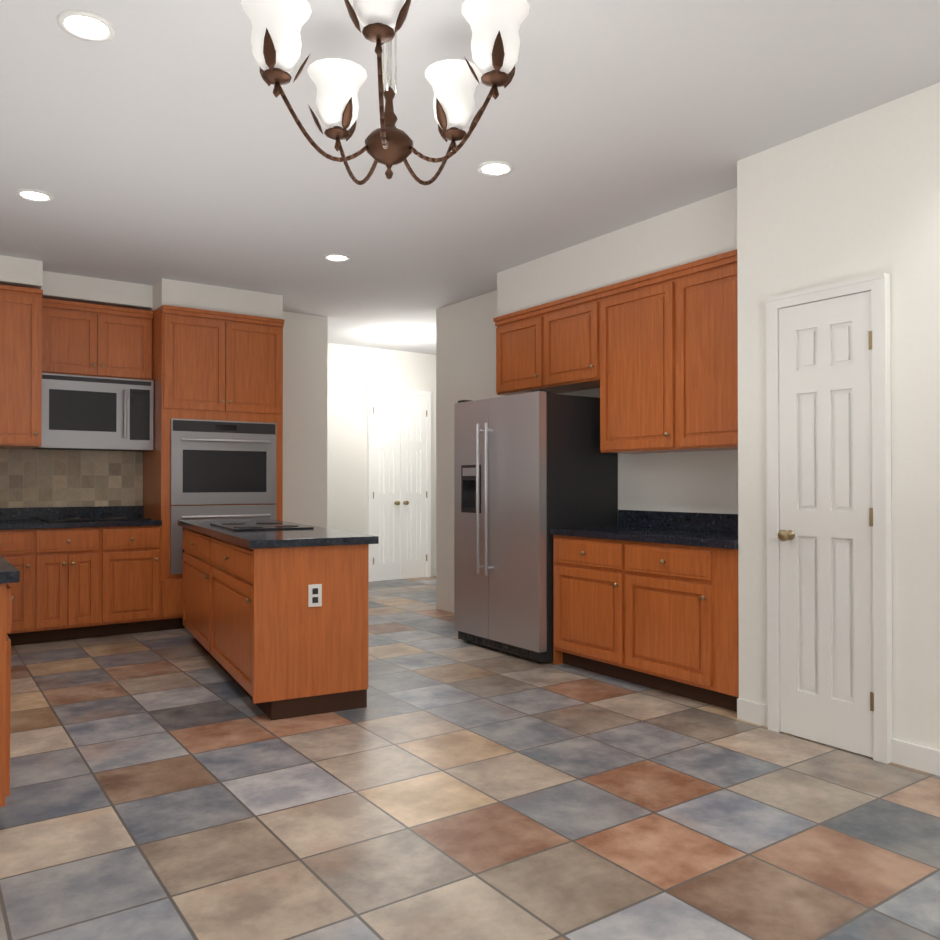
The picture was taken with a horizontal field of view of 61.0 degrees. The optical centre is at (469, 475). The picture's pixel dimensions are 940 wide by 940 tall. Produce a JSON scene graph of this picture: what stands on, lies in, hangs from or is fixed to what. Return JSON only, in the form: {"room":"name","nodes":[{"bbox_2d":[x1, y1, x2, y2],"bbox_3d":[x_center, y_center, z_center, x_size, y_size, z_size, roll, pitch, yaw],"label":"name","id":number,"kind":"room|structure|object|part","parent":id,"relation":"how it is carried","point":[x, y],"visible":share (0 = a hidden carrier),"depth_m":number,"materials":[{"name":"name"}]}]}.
{"room":"kitchen","nodes":[
{"label":"kitchen","id":0,"kind":"room"},
{"bbox_2d":[0,255,42,288],"bbox_3d":[-3.669,-1.505,5.980,0.749,0.185,0.625,0,-1,-35],"label":"wall","id":1,"kind":"structure","parent":0,"point":[21,272],"depth_m":5.87,"materials":[{"name":"paint"}]},
{"bbox_2d":[0,505,142,520],"bbox_3d":[-3.386,0.307,6.522,1.352,0.100,0.025,0,-1,-35],"label":"backsplash","id":2,"kind":"structure","parent":0,"relation":"attached to","point":[45,510],"depth_m":6.58,"materials":[{"name":"black stone"}]},
{"bbox_2d":[41,271,152,309],"bbox_3d":[-3.098,-1.500,6.564,0.851,0.185,0.325,0,-1,-35],"label":"soffit","id":3,"kind":"structure","parent":0,"point":[74,288],"depth_m":6.44,"materials":[{"name":"paint"}]},
{"bbox_2d":[149,278,282,318],"bbox_3d":[-2.245,-1.481,6.984,1.025,0.215,0.615,0,-1,-35],"label":"soffit","id":4,"kind":"structure","parent":0,"point":[203,296],"depth_m":6.69,"materials":[{"name":"paint"}]},
{"bbox_2d":[283,311,327,527],"bbox_3d":[-3.038,-0.164,6.865,3.872,2.850,0.120,0,-1,-35],"label":"wall","id":5,"kind":"structure","parent":0,"point":[305,344],"depth_m":7.79,"materials":[{"name":"paint"}]},
{"bbox_2d":[0,284,153,451],"bbox_3d":[-3.302,-0.795,6.192,1.601,1.160,0.678,0,-1,-35],"label":"upper cabinets","id":6,"kind":"object","parent":5,"relation":"attached to","point":[75,375],"visible":1,"depth_m":6.29,"materials":[{"name":"brown wood"}]},
{"bbox_2d":[327,343,435,568],"bbox_3d":[-0.746,-0.135,10.119,5.400,2.850,0.120,0,-1,-35],"label":"wall","id":7,"kind":"structure","parent":0,"point":[354,373],"depth_m":9.61,"materials":[{"name":"paint"}]},
{"bbox_2d":[367,387,430,581],"bbox_3d":[-0.855,0.108,9.898,0.890,2.360,0.107,0,-1,-35],"label":"hall door","id":8,"kind":"structure","parent":7,"relation":"in","point":[399,472],"depth_m":9.90,"materials":[{"name":"white wood"}]},
{"bbox_3d":[-0.672,0.109,10.027,0.443,2.360,0.107,0,-1,-35],"label":"door hall","id":9,"kind":"part","parent":8,"relation":"part of","materials":[{"name":"white wood"}]},
{"bbox_2d":[382,568,435,580],"bbox_3d":[-0.700,1.239,10.057,5.180,0.100,0.014,0,-1,-35],"label":"baseboard","id":10,"kind":"structure","parent":7,"relation":"attached to","point":[433,571],"depth_m":10.21,"materials":[{"name":"white wood"}]},
{"bbox_2d":[0,576,939,939],"bbox_3d":[0.618,1.276,4.151,12.000,0.080,14.000,0,-1,-35],"label":"floor","id":11,"kind":"structure","parent":0,"point":[180,784],"depth_m":2.92,"materials":[{"name":"tile"}]},
{"bbox_2d":[0,583,13,806],"bbox_3d":[-2.038,0.794,2.843,0.644,0.860,0.742,0,-1,-35],"label":"base cabinet","id":12,"kind":"object","parent":11,"relation":"on","point":[6,597],"depth_m":2.71,"materials":[{"name":"brown wood"}]},
{"bbox_2d":[0,555,19,582],"bbox_3d":[-2.760,0.354,3.892,0.660,0.040,3.340,0,-1,-35],"label":"countertop","id":13,"kind":"structure","parent":12,"relation":"on","point":[8,573],"depth_m":2.71,"materials":[{"name":"black stone"}]},
{"bbox_2d":[0,525,47,645],"bbox_3d":[-3.551,0.823,6.028,0.521,0.860,0.639,0,-1,-35],"label":"base cabinet","id":14,"kind":"object","parent":11,"relation":"on","point":[26,550],"depth_m":5.87,"materials":[{"name":"brown wood"}]},
{"bbox_2d":[48,525,111,641],"bbox_3d":[-3.209,0.825,6.267,0.592,0.860,0.639,0,-1,-35],"label":"base cabinet","id":15,"kind":"object","parent":11,"relation":"on","point":[80,542],"depth_m":6.06,"materials":[{"name":"brown wood"}]},
{"bbox_2d":[0,519,161,528],"bbox_3d":[-3.207,0.375,6.266,1.352,0.040,0.650,0,-1,-35],"label":"countertop","id":16,"kind":"structure","parent":15,"relation":"on","point":[3,524],"depth_m":6.06,"materials":[{"name":"black stone"}]},
{"bbox_2d":[112,525,160,634],"bbox_3d":[-2.868,0.827,6.506,0.521,0.860,0.639,0,-1,-35],"label":"base cabinet","id":17,"kind":"object","parent":11,"relation":"on","point":[136,549],"depth_m":6.30,"materials":[{"name":"brown wood"}]},
{"bbox_2d":[143,305,283,630],"bbox_3d":[-2.217,-0.054,6.932,1.025,2.630,0.701,0,-1,-35],"label":"tall cabinet","id":18,"kind":"object","parent":11,"relation":"on","point":[216,452],"visible":0.83,"depth_m":6.64,"materials":[{"name":"brown wood"}]},
{"bbox_2d":[181,526,368,720],"bbox_3d":[-1.380,0.808,5.149,0.642,0.874,2.382,0,-1,-28],"label":"kitchen island","id":19,"kind":"object","parent":11,"relation":"on","point":[275,618],"depth_m":4.16,"materials":[{"name":"brown wood"}]},
{"bbox_2d":[178,518,377,549],"bbox_3d":[-1.358,0.351,5.169,0.681,0.040,2.430,0,-1,-28],"label":"island countertop","id":20,"kind":"structure","parent":19,"relation":"on","point":[320,536],"depth_m":4.27,"materials":[{"name":"black stone"}]},
{"bbox_2d":[210,522,313,529],"bbox_3d":[-1.371,0.324,5.191,0.480,0.014,0.800,0,-1,-28],"label":"cooktop","id":21,"kind":"object","parent":20,"relation":"in","point":[229,525],"depth_m":5.05,"materials":[{"name":"black glass"}]},
{"bbox_2d":[454,389,617,662],"bbox_3d":[0.432,0.331,5.808,0.792,1.800,1.000,0,-1,-35],"label":"refrigerator","id":22,"kind":"object","parent":11,"relation":"on","point":[533,468],"visible":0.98,"depth_m":5.47,"materials":[{"name":"grey metal"}]},
{"bbox_2d":[550,533,632,682],"bbox_3d":[0.998,0.815,5.138,0.639,0.860,0.722,0,-1,-35],"label":"base cabinet","id":23,"kind":"object","parent":11,"relation":"on","point":[593,576],"depth_m":4.94,"materials":[{"name":"brown wood"}]},
{"bbox_2d":[633,537,738,711],"bbox_3d":[1.372,0.810,4.604,0.639,0.860,0.861,0,-1,-35],"label":"base cabinet","id":24,"kind":"object","parent":11,"relation":"on","point":[649,599],"depth_m":4.34,"materials":[{"name":"brown wood"}]},
{"bbox_2d":[550,525,737,544],"bbox_3d":[1.204,0.362,4.838,0.650,0.040,1.431,0,-1,-35],"label":"countertop","id":25,"kind":"structure","parent":24,"relation":"on","point":[642,532],"depth_m":4.71,"materials":[{"name":"black stone"}]},
{"bbox_2d":[0,0,939,354],"bbox_3d":[0.618,-1.664,4.177,12.000,0.100,14.000,0,-1,-35],"label":"ceiling","id":26,"kind":"structure","parent":0,"point":[152,142],"depth_m":3.78,"materials":[{"name":"paint"}]},
{"bbox_2d":[16,189,52,201],"bbox_3d":[-2.497,-1.605,4.574,0.188,0.009,0.188,0,-1,-44],"label":"recessed light","id":27,"kind":"object","parent":26,"relation":"in","point":[28,194],"depth_m":4.57,"materials":[{"name":"white"}]},
{"bbox_2d":[57,10,114,41],"bbox_3d":[-1.383,-1.620,2.878,0.188,0.009,0.188,0,-1,-44],"label":"recessed light","id":28,"kind":"object","parent":26,"relation":"in","point":[87,26],"depth_m":2.87,"materials":[{"name":"white"}]},
{"bbox_2d":[324,254,349,261],"bbox_3d":[-0.974,-1.593,5.835,0.188,0.009,0.188,0,-1,-44],"label":"recessed light","id":29,"kind":"object","parent":26,"relation":"in","point":[330,257],"depth_m":5.83,"materials":[{"name":"white"}]},
{"bbox_2d":[241,0,529,184],"bbox_3d":[-0.285,-1.297,2.632,0.900,0.658,0.874,0,-1,-35],"label":"chandelier","id":30,"kind":"object","parent":26,"relation":"hanging from","point":[276,42],"visible":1,"depth_m":2.51,"materials":[{"name":"white glass"}]},
{"bbox_2d":[477,161,513,175],"bbox_3d":[0.132,-1.608,4.181,0.188,0.009,0.188,0,-1,28],"label":"recessed light","id":31,"kind":"object","parent":26,"relation":"in","point":[490,168],"depth_m":4.18,"materials":[{"name":"white"}]},
{"bbox_2d":[436,290,737,612],"bbox_3d":[0.797,-0.171,6.103,0.120,2.850,3.730,0,-1,-35],"label":"wall","id":32,"kind":"structure","parent":0,"point":[699,481],"depth_m":6.96,"materials":[{"name":"paint"}]},
{"bbox_2d":[493,303,576,395],"bbox_3d":[0.521,-0.936,6.090,0.345,0.600,0.646,0,-1,-35],"label":"upper cabinet","id":33,"kind":"object","parent":32,"relation":"attached to","point":[522,336],"depth_m":5.98,"materials":[{"name":"brown wood"}]},
{"bbox_2d":[549,289,596,390],"bbox_3d":[0.811,-0.940,5.677,0.345,0.600,0.646,0,-1,-35],"label":"upper cabinet","id":34,"kind":"object","parent":32,"relation":"attached to","point":[572,319],"depth_m":5.53,"materials":[{"name":"brown wood"}]},
{"bbox_2d":[597,264,684,453],"bbox_3d":[1.201,-0.700,5.117,0.345,1.090,0.715,0,-1,-35],"label":"upper cabinet","id":35,"kind":"object","parent":32,"relation":"attached to","point":[641,320],"depth_m":4.99,"materials":[{"name":"brown wood"}]},
{"bbox_2d":[618,510,737,532],"bbox_3d":[1.460,0.289,5.018,0.025,0.110,1.431,0,-1,-35],"label":"backsplash","id":36,"kind":"structure","parent":32,"relation":"attached to","point":[724,523],"depth_m":5.14,"materials":[{"name":"black stone"}]},
{"bbox_2d":[685,249,737,451],"bbox_3d":[1.531,-0.704,4.647,0.345,1.090,0.716,0,-1,-35],"label":"upper cabinet","id":37,"kind":"object","parent":32,"relation":"attached to","point":[711,283],"depth_m":4.56,"materials":[{"name":"brown wood"}]},
{"bbox_2d":[497,187,736,316],"bbox_3d":[1.048,-1.425,5.368,0.325,0.355,2.450,0,-1,-35],"label":"soffit","id":38,"kind":"structure","parent":0,"point":[699,230],"depth_m":5.13,"materials":[{"name":"paint"}]},
{"bbox_2d":[737,82,939,749],"bbox_3d":[3.256,-0.208,2.045,0.750,2.850,5.500,0,-1,-35],"label":"wall","id":39,"kind":"structure","parent":0,"point":[854,197],"depth_m":3.49,"materials":[{"name":"paint"}]},
{"bbox_2d":[765,273,891,763],"bbox_3d":[1.606,0.182,3.644,0.107,2.100,0.580,0,-1,-35],"label":"pantry door","id":40,"kind":"structure","parent":39,"relation":"in","point":[829,547],"depth_m":3.63,"materials":[{"name":"white wood"}]},
{"bbox_2d":[891,738,939,775],"bbox_3d":[3.167,1.162,1.494,0.014,0.100,4.720,0,-1,-35],"label":"baseboard","id":41,"kind":"structure","parent":39,"relation":"attached to","point":[916,756],"depth_m":3.34,"materials":[{"name":"white wood"}]}
]}

